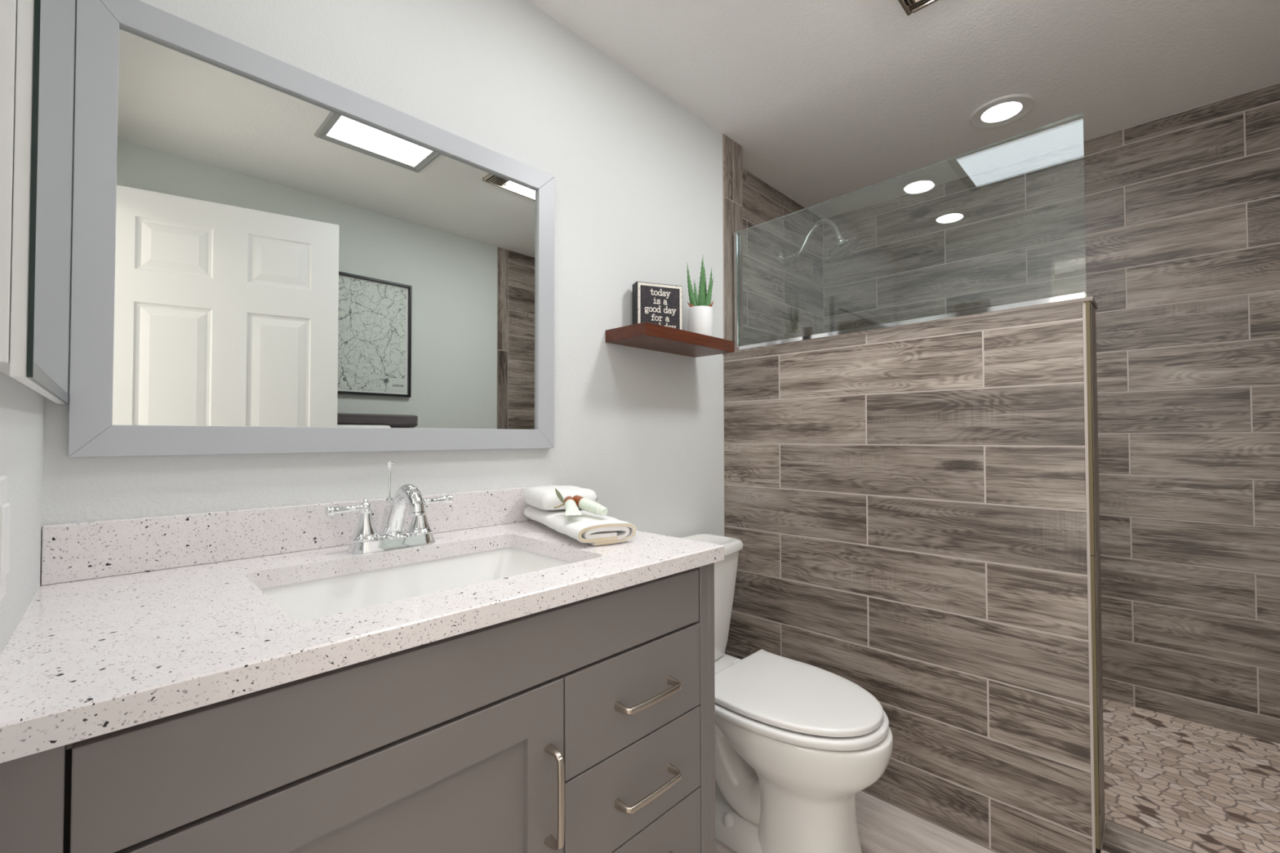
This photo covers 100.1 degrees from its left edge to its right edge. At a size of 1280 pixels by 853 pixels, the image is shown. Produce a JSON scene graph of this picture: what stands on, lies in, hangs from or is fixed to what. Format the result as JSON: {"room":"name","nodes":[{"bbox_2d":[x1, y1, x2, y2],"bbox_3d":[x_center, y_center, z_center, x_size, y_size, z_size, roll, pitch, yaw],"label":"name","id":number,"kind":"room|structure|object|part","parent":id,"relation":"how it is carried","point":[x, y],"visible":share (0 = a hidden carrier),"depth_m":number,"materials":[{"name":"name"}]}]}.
{"room":"bathroom","nodes":[
{"label":"bathroom","id":0,"kind":"room"},
{"bbox_2d":[0,371,44,656],"bbox_3d":[-0.334,-0.031,0.141,0.115,2.263,1.731,1,-2,-44],"label":"wall","id":1,"kind":"structure","parent":0,"point":[22,408],"depth_m":0.63,"materials":[{"name":"white paint"}]},
{"bbox_2d":[0,475,10,601],"bbox_3d":[-0.593,0.106,0.497,0.008,0.118,0.070,1,-2,-44],"label":"light switch","id":2,"kind":"object","parent":1,"relation":"attached to","point":[5,507],"visible":1,"depth_m":0.50,"materials":[{"name":"white plastic"}]},
{"bbox_2d":[42,0,823,653],"bbox_3d":[-0.083,0.001,1.782,0.209,2.263,3.033,-1,-2,44],"label":"wall","id":3,"kind":"structure","parent":0,"point":[637,175],"depth_m":1.53,"materials":[{"name":"white paint"}]},
{"bbox_2d":[0,0,76,404],"bbox_3d":[-0.706,-0.400,0.636,0.029,0.724,0.509,1,-2,-44],"label":"medicine cabinet","id":4,"kind":"object","parent":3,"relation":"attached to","point":[37,37],"visible":1,"depth_m":0.47,"materials":[{"name":"white paint"}]},
{"bbox_2d":[40,484,557,585],"bbox_3d":[-0.557,0.196,1.129,0.020,0.087,0.937,-1,-2,44],"label":"backsplash","id":5,"kind":"structure","parent":3,"relation":"attached to","point":[94,549],"depth_m":0.94,"materials":[{"name":"stone"}]},
{"bbox_2d":[67,0,554,457],"bbox_3d":[-0.554,-0.317,1.141,0.022,0.739,0.898,-1,-2,44],"label":"wall mirror","id":6,"kind":"object","parent":3,"relation":"attached to","point":[270,255],"visible":1,"depth_m":1.01,"materials":[{"name":"grey paint"}]},
{"bbox_3d":[-0.851,-0.323,0.837,0.022,0.738,0.047,-1,-2,44],"label":"frame rail","id":7,"kind":"part","parent":6,"relation":"part of","materials":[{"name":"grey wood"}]},
{"bbox_3d":[-0.553,0.028,1.135,0.022,0.050,0.897,-1,-2,44],"label":"frame rail","id":8,"kind":"part","parent":6,"relation":"part of","materials":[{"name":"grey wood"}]},
{"bbox_3d":[-0.554,-0.661,1.148,0.022,0.050,0.897,-1,-2,44],"label":"frame rail","id":9,"kind":"part","parent":6,"relation":"part of","materials":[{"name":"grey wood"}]},
{"bbox_3d":[-0.258,-0.311,1.445,0.022,0.738,0.051,-1,-2,44],"label":"frame rail","id":10,"kind":"part","parent":6,"relation":"part of","materials":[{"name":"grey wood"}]},
{"bbox_2d":[605,321,734,357],"bbox_3d":[0.107,-0.270,1.711,0.169,0.038,0.432,-1,-2,44],"label":"floating shelf","id":11,"kind":"object","parent":3,"relation":"attached to","point":[646,335],"visible":1,"depth_m":1.63,"materials":[{"name":"red wood"}]},
{"bbox_2d":[632,281,682,329],"bbox_3d":[0.055,-0.367,1.688,0.154,0.156,0.042,0,-1,-20],"label":"block sign","id":12,"kind":"object","parent":11,"relation":"on","point":[658,304],"visible":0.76,"depth_m":1.67,"materials":[{"name":"black paint"}]},
{"bbox_2d":[686,257,713,336],"bbox_3d":[0.202,-0.429,1.801,0.087,0.284,0.088,-1,-2,44],"label":"aloe","id":13,"kind":"object","parent":11,"relation":"on","point":[700,312],"visible":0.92,"depth_m":1.78,"materials":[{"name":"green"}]},
{"bbox_2d":[687,306,713,336],"bbox_3d":[0.202,-0.342,1.801,0.086,0.108,0.086,-1,-2,44],"label":"pot","id":14,"kind":"object","parent":11,"relation":"on","point":[700,318],"depth_m":1.76,"materials":[{"name":"white ceramic"}]},
{"bbox_2d":[722,133,742,346],"bbox_3d":[0.364,-0.707,2.101,0.006,0.838,0.128,-1,-2,44],"label":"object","id":15,"kind":"structure","parent":3,"relation":"attached to","point":[732,209],"depth_m":2.09,"materials":[{"name":"brown tile"}]},
{"bbox_2d":[777,218,859,264],"bbox_3d":[0.804,-0.838,2.425,0.365,0.181,0.132,-1,-2,44],"label":"shower","id":16,"kind":"object","parent":3,"relation":"attached to","point":[843,247],"visible":1,"depth_m":2.36,"materials":[{"name":"silver metal"}]},
{"bbox_3d":[0.780,-0.859,2.449,0.284,0.140,0.019,-1,-2,44],"label":"arm","id":17,"kind":"part","parent":16,"relation":"part of","materials":[{"name":"silver metal"}]},
{"bbox_2d":[715,791,996,852],"bbox_3d":[-0.140,1.129,0.315,1.726,0.050,3.084,-1,-2,44],"label":"floor","id":18,"kind":"structure","parent":0,"point":[883,827],"depth_m":1.48,"materials":[{"name":"beige tile"}]},
{"bbox_2d":[0,562,715,852],"bbox_3d":[-0.363,0.691,0.911,0.580,0.850,0.944,-1,-2,44],"label":"vanity cabinet","id":19,"kind":"object","parent":18,"relation":"on","point":[588,725],"visible":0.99,"depth_m":0.68,"materials":[{"name":"grey paint"}]},
{"bbox_3d":[-0.200,0.636,0.747,0.004,0.716,0.862,-1,-2,44],"label":"dust panel","id":20,"kind":"part","parent":19,"relation":"part of","materials":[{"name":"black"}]},
{"bbox_3d":[-0.298,0.686,0.624,0.020,0.622,0.509,-1,-2,44],"label":"door","id":21,"kind":"part","parent":19,"relation":"part of","materials":[{"name":"grey paint"}]},
{"bbox_2d":[0,520,724,763],"bbox_3d":[-0.368,0.250,0.930,0.567,0.029,0.955,-1,-2,44],"label":"countertop","id":22,"kind":"structure","parent":19,"relation":"on","point":[86,659],"depth_m":0.63,"materials":[{"name":"stone"}]},
{"bbox_2d":[324,461,453,554],"bbox_3d":[-0.489,0.154,1.065,0.183,0.170,0.184,0,-1,-1],"label":"bathroom faucet","id":23,"kind":"object","parent":22,"relation":"on","point":[393,535],"visible":1,"depth_m":1.03,"materials":[{"name":"silver metal"}]},
{"bbox_3d":[-0.551,0.156,1.001,0.019,0.019,0.065,-1,-2,44],"label":"lever","id":24,"kind":"part","parent":23,"relation":"part of","materials":[{"name":"silver metal"}]},
{"bbox_3d":[-0.526,0.177,1.028,0.054,0.078,0.054,-1,-2,44],"label":"handle","id":25,"kind":"part","parent":23,"relation":"part of","materials":[{"name":"silver metal"}]},
{"bbox_3d":[-0.505,0.115,1.082,0.016,0.092,0.016,-1,-2,44],"label":"lift rod","id":26,"kind":"part","parent":23,"relation":"part of","materials":[{"name":"silver metal"}]},
{"bbox_3d":[-0.489,0.228,1.065,0.065,0.022,0.167,-1,-2,44],"label":"plate","id":27,"kind":"part","parent":23,"relation":"part of","materials":[{"name":"silver metal"}]},
{"bbox_3d":[-0.456,0.165,1.033,0.155,0.111,0.061,-1,-2,44],"label":"spout","id":28,"kind":"part","parent":23,"relation":"part of","materials":[{"name":"silver metal"}]},
{"bbox_3d":[-0.453,0.179,1.103,0.054,0.078,0.054,-1,-2,44],"label":"handle","id":29,"kind":"part","parent":23,"relation":"part of","materials":[{"name":"silver metal"}]},
{"bbox_3d":[-0.428,0.155,1.130,0.019,0.019,0.065,-1,-2,44],"label":"lever","id":30,"kind":"part","parent":23,"relation":"part of","materials":[{"name":"silver metal"}]},
{"bbox_2d":[260,547,573,619],"bbox_3d":[-0.347,0.335,0.917,0.371,0.138,0.539,-1,-2,44],"label":"undermount sink","id":31,"kind":"object","parent":22,"relation":"in","point":[320,597],"visible":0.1,"depth_m":1.03,"materials":[{"name":"white ceramic"}]},
{"bbox_2d":[524,506,636,546],"bbox_3d":[-0.151,0.218,1.232,0.134,0.045,0.380,1,-1,-28],"label":"bath towel","id":32,"kind":"object","parent":22,"relation":"on","point":[595,530],"visible":0.89,"depth_m":1.09,"materials":[{"name":"white fabric"}]},
{"bbox_2d":[553,488,564,508],"bbox_3d":[-0.179,0.160,1.198,0.025,0.043,0.031,0,-1,-4],"label":"herb sprig","id":33,"kind":"object","parent":32,"relation":"on","point":[559,495],"visible":0.95,"depth_m":1.21,"materials":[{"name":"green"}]},
{"bbox_2d":[523,485,597,510],"bbox_3d":[-0.199,0.173,1.323,0.146,0.045,0.186,0,-1,-28],"label":"hand towel","id":34,"kind":"object","parent":32,"relation":"on","point":[545,498],"visible":0.8,"depth_m":1.26,"materials":[{"name":"white fabric"}]},
{"bbox_2d":[564,496,582,515],"bbox_3d":[-0.148,0.171,1.153,0.034,0.032,0.113,0,-1,-12],"label":"tube","id":35,"kind":"object","parent":32,"relation":"on","point":[571,508],"visible":1,"depth_m":1.13,"materials":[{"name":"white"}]},
{"bbox_2d":[573,495,608,515],"bbox_3d":[-0.109,0.171,1.165,0.026,0.035,0.115,1,-1,-39],"label":"blossom","id":36,"kind":"object","parent":32,"relation":"on","point":[584,504],"visible":0.91,"depth_m":1.15,"materials":[{"name":"white plant"}]},
{"bbox_3d":[-0.122,0.534,0.770,0.034,0.141,0.014,-1,-2,44],"label":"handle","id":37,"kind":"part","parent":19,"relation":"part of","materials":[{"name":"silver metal"}]},
{"bbox_3d":[-0.004,0.458,0.930,0.020,0.156,0.327,-1,-2,44],"label":"drawer","id":38,"kind":"part","parent":19,"relation":"part of","materials":[{"name":"grey paint"}]},
{"bbox_3d":[-0.004,0.615,0.927,0.020,0.153,0.327,-1,-2,44],"label":"drawer","id":39,"kind":"part","parent":19,"relation":"part of","materials":[{"name":"grey paint"}]},
{"bbox_3d":[0.019,0.460,0.916,0.034,0.014,0.140,-1,-2,44],"label":"handle","id":40,"kind":"part","parent":19,"relation":"part of","materials":[{"name":"silver metal"}]},
{"bbox_3d":[0.019,0.617,0.913,0.034,0.014,0.140,-1,-2,44],"label":"handle","id":41,"kind":"part","parent":19,"relation":"part of","materials":[{"name":"silver metal"}]},
{"bbox_3d":[-0.004,0.771,0.924,0.020,0.153,0.327,-1,-2,44],"label":"drawer","id":42,"kind":"part","parent":19,"relation":"part of","materials":[{"name":"grey paint"}]},
{"bbox_2d":[681,533,893,852],"bbox_3d":[0.329,0.748,1.508,0.717,0.756,0.437,-1,-2,44],"label":"toilet","id":43,"kind":"object","parent":18,"relation":"on","point":[796,742],"visible":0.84,"depth_m":1.33,"materials":[{"name":"white ceramic"}]},
{"bbox_3d":[0.147,0.390,1.692,0.210,0.033,0.437,-1,-2,44],"label":"tank lid","id":44,"kind":"part","parent":43,"relation":"part of","materials":[{"name":"white ceramic"}]},
{"bbox_3d":[0.146,0.577,1.689,0.192,0.342,0.414,-1,-2,44],"label":"tank","id":45,"kind":"part","parent":43,"relation":"part of","materials":[{"name":"white ceramic"}]},
{"bbox_3d":[0.413,0.708,1.426,0.434,0.017,0.366,-1,-2,44],"label":"lid","id":46,"kind":"part","parent":43,"relation":"part of","materials":[{"name":"white plastic"}]},
{"bbox_3d":[0.418,0.733,1.421,0.445,0.021,0.390,-1,-2,44],"label":"seat","id":47,"kind":"part","parent":43,"relation":"part of","materials":[{"name":"white plastic"}]},
{"bbox_2d":[526,0,1279,218],"bbox_3d":[0.230,-1.201,0.807,2.055,0.100,4.244,-1,-2,44],"label":"ceiling","id":48,"kind":"structure","parent":0,"point":[823,100],"depth_m":1.70,"materials":[{"name":"white paint"}]},
{"bbox_2d":[897,0,938,15],"bbox_3d":[0.718,-1.129,1.250,0.286,0.028,0.337,-1,-2,44],"label":"exhaust fan","id":49,"kind":"object","parent":48,"relation":"in","point":[910,6],"visible":1,"depth_m":1.43,"materials":[{"name":"silver metal"}]},
{"bbox_2d":[906,0,932,11],"bbox_3d":[0.720,-1.133,1.252,0.262,0.008,0.307,-1,-2,44],"label":"fan grille","id":50,"kind":"object","parent":49,"relation":"attached to","point":[912,5],"depth_m":1.43,"materials":[{"name":"silver metal"}]},
{"bbox_2d":[968,93,1035,128],"bbox_3d":[1.296,-1.127,1.924,0.196,0.008,0.196,-1,-2,44],"label":"recessed light","id":51,"kind":"object","parent":48,"relation":"in","point":[1001,111],"visible":1,"depth_m":1.91,"materials":[{"name":"white ceramic"}]},
{"bbox_2d":[722,296,1105,852],"bbox_3d":[0.751,0.412,1.703,1.082,1.434,0.133,-1,-2,44],"label":"wall","id":52,"kind":"structure","parent":0,"point":[913,508],"depth_m":1.50,"materials":[{"name":"brown tile"}]},
{"bbox_2d":[733,112,1086,350],"bbox_3d":[0.746,-0.538,1.717,1.048,0.492,0.017,-1,-2,44],"label":"glass panel","id":53,"kind":"object","parent":52,"relation":"on","point":[737,347],"visible":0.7,"depth_m":1.69,"materials":[{"name":"clear glass"}]},
{"bbox_2d":[1100,818,1195,852],"bbox_3d":[1.373,1.057,1.094,0.648,0.118,0.143,-1,-2,44],"label":"shower curb","id":54,"kind":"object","parent":52,"relation":"attached to","point":[1117,837],"depth_m":1.29,"materials":[{"name":"tile"}]},
{"bbox_2d":[822,82,1279,743],"bbox_3d":[1.673,0.007,2.259,2.055,2.263,0.120,-1,-2,44],"label":"wall","id":55,"kind":"structure","parent":0,"point":[1180,250],"depth_m":1.95,"materials":[{"name":"brown tile"}]},
{"bbox_2d":[1100,698,1279,852],"bbox_3d":[1.313,1.111,1.875,1.825,0.142,0.923,-1,-2,44],"label":"floor","id":56,"kind":"structure","parent":0,"point":[1195,787],"depth_m":1.56,"materials":[{"name":"stone"}]}
]}

